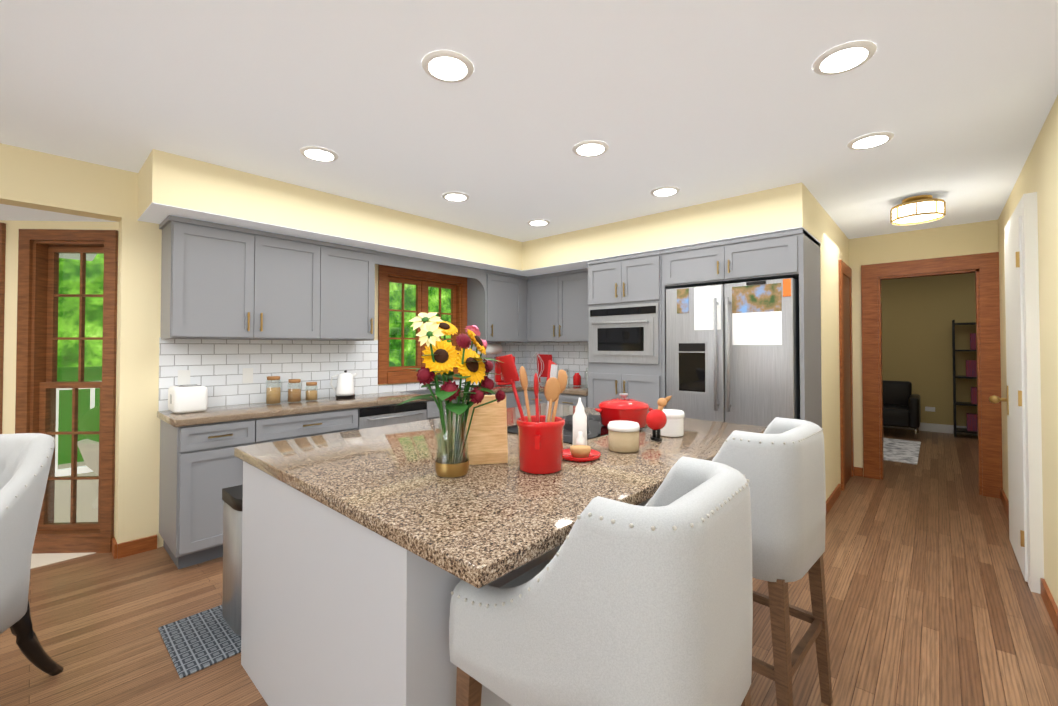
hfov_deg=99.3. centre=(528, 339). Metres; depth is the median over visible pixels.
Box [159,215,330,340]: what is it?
upper cabinet
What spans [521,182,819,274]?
soffit
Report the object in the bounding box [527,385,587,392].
countertop
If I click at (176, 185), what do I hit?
soffit
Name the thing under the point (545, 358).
sign
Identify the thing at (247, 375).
electrical outlet
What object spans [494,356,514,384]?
coffee maker
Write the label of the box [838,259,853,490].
door frame
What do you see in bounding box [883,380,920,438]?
armchair
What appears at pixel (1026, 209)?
door frame
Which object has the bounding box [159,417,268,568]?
base cabinet
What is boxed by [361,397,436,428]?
dishwasher
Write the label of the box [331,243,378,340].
upper cabinet
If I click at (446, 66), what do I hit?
recessed light
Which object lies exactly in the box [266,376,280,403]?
canister
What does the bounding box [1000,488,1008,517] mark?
baseboard
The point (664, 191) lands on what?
recessed light
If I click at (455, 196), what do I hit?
recessed light
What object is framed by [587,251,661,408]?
tall cabinet
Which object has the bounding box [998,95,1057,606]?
wall
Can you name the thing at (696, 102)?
ceiling
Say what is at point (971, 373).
bookcase
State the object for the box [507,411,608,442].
cooktop
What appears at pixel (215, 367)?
tile backsplash
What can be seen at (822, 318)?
wall
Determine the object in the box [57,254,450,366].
backdrop
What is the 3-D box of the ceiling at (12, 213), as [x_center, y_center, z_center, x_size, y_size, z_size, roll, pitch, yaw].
[-4.861,-0.825,2.183,2.050,0.050,4.070,-1,-1,42]
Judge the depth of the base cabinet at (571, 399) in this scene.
4.44 m
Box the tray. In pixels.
[563,432,600,461]
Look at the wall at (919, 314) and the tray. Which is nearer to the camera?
the tray
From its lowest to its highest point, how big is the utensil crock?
0.409 m
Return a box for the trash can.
[222,485,242,635]
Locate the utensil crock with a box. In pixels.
[498,353,566,473]
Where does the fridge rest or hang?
on the floor at (932, 599)
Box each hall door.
[843,274,851,484]
[989,216,1027,581]
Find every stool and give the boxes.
[449,456,752,705]
[638,417,832,705]
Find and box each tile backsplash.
[158,337,525,410]
[526,342,587,384]
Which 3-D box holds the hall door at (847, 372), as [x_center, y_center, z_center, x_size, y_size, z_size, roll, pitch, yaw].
[3.176,0.383,4.499,0.009,2.044,0.504,-1,-1,42]
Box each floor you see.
[0,427,1057,705]
[30,461,98,568]
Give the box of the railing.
[55,388,94,476]
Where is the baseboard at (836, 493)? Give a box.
[826,484,840,515]
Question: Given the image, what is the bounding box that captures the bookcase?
[952,320,977,436]
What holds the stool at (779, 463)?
on the floor at (932, 599)
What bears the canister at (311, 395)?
on the countertop at (218, 413)
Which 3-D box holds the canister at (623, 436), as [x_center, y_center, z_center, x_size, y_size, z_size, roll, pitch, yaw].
[0.395,0.402,1.877,0.132,0.114,0.132,-1,-1,42]
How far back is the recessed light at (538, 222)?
4.10 m
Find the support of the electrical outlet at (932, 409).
attached to the wall at (919, 314)
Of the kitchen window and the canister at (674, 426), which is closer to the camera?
the canister at (674, 426)
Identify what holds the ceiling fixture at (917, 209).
attached to the ceiling at (696, 102)
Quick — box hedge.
[57,361,395,464]
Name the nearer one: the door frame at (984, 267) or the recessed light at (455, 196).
the recessed light at (455, 196)
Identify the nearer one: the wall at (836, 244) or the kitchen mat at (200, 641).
the kitchen mat at (200, 641)
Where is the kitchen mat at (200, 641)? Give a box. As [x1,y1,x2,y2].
[158,605,240,678]
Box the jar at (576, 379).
[573,373,580,385]
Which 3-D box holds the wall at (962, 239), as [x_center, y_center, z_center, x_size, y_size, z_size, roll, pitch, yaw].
[3.806,0.172,4.464,5.200,2.490,0.120,-1,-1,42]
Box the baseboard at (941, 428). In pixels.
[883,422,977,435]
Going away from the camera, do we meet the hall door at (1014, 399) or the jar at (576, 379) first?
the hall door at (1014, 399)
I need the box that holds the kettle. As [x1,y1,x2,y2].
[330,370,356,398]
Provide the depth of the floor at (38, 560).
3.78 m
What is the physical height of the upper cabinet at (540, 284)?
0.770 m
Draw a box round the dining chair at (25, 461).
[0,433,62,675]
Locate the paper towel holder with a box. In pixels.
[478,342,501,353]
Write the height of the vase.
0.546 m
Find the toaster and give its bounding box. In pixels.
[168,384,207,413]
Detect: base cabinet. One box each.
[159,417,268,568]
[269,405,360,441]
[437,393,495,417]
[505,389,524,407]
[525,389,554,405]
[558,393,587,406]
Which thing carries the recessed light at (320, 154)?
in the ceiling at (696, 102)
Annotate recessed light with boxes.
[300,146,338,161]
[422,50,473,82]
[442,192,469,201]
[527,219,549,225]
[572,140,608,156]
[650,186,679,196]
[812,41,876,74]
[847,132,893,149]
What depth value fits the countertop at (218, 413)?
3.25 m
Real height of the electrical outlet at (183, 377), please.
0.115 m
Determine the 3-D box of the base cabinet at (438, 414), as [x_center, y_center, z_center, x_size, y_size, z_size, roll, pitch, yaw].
[-0.777,0.980,4.485,0.557,0.875,0.964,-1,-1,42]
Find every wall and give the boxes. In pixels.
[0,143,463,547]
[0,220,118,536]
[820,205,826,500]
[824,210,848,498]
[849,219,998,467]
[881,273,976,425]
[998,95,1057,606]
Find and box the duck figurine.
[645,396,671,441]
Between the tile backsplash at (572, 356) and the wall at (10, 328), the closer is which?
the wall at (10, 328)
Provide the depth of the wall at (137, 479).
2.92 m
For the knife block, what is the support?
on the island countertop at (479, 527)
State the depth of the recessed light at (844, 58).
1.77 m
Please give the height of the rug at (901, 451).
0.012 m
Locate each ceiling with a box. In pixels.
[0,0,1057,241]
[0,204,116,260]
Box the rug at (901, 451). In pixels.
[883,438,920,464]
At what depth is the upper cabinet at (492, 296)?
4.92 m
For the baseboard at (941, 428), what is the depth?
7.09 m
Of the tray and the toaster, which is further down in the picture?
the tray
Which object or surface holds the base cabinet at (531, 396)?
on the floor at (932, 599)
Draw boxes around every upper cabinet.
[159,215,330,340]
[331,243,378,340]
[463,269,518,342]
[531,273,550,342]
[551,268,587,341]
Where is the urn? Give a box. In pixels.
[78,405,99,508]
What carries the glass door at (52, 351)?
in the wall at (10, 328)
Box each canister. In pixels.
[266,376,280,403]
[287,379,300,401]
[305,382,317,400]
[608,420,639,452]
[660,409,683,436]
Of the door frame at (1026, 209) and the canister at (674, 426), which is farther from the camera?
the door frame at (1026, 209)
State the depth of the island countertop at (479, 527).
1.41 m
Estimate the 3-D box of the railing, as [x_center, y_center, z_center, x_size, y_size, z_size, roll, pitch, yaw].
[-4.145,0.894,4.768,0.100,1.046,3.400,-1,-1,42]
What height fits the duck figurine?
0.203 m
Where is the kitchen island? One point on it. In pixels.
(366, 551)
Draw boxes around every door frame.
[0,222,5,433]
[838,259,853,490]
[861,252,1002,497]
[1004,192,1043,593]
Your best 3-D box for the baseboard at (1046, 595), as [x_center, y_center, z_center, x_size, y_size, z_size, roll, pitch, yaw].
[2.454,1.334,2.073,0.015,0.090,0.990,-1,-1,42]
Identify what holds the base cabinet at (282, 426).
on the floor at (932, 599)
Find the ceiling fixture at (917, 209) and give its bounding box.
[890,195,945,224]
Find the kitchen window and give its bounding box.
[378,265,467,383]
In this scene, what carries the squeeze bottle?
on the island countertop at (479, 527)
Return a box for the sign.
[536,354,552,382]
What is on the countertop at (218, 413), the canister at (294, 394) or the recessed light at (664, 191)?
the canister at (294, 394)
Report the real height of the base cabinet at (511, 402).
0.875 m
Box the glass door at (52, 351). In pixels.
[15,229,117,553]
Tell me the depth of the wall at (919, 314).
7.12 m
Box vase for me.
[398,312,505,476]
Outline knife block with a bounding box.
[465,392,507,464]
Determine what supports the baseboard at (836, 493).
attached to the wall at (836, 244)
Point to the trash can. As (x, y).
(232, 498)
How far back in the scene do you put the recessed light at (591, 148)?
2.57 m
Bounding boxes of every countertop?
[157,381,545,428]
[234,403,766,587]
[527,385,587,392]
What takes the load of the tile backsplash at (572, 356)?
attached to the wall at (822, 318)
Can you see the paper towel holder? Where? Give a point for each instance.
(493, 348)
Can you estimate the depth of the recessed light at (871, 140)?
2.47 m
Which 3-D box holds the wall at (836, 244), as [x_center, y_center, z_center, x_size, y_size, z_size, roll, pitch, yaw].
[2.870,0.169,4.266,0.120,2.490,1.430,-1,-1,42]
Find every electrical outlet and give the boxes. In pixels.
[178,370,189,384]
[242,368,252,383]
[925,407,934,411]
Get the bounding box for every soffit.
[137,149,536,276]
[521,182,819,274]
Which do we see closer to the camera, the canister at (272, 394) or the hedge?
the canister at (272, 394)
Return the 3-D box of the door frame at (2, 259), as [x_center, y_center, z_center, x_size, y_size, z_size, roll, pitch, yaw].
[-3.993,0.312,2.911,1.090,2.160,0.022,0,-1,-3]
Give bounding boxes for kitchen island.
[241,463,555,705]
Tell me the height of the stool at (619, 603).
1.059 m
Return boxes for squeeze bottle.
[573,398,586,444]
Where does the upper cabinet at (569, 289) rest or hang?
attached to the wall at (822, 318)
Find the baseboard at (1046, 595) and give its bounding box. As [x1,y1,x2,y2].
[1040,578,1057,634]
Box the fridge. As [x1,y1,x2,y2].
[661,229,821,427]
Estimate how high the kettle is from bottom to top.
0.234 m
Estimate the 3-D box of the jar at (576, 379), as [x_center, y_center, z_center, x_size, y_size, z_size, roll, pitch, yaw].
[0.536,0.439,5.023,0.090,0.140,0.090,-1,-1,42]
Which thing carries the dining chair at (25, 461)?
on the floor at (932, 599)
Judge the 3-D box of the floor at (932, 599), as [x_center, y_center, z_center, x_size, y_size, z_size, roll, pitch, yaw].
[-0.415,1.442,4.480,12.300,0.050,13.500,-1,-1,42]

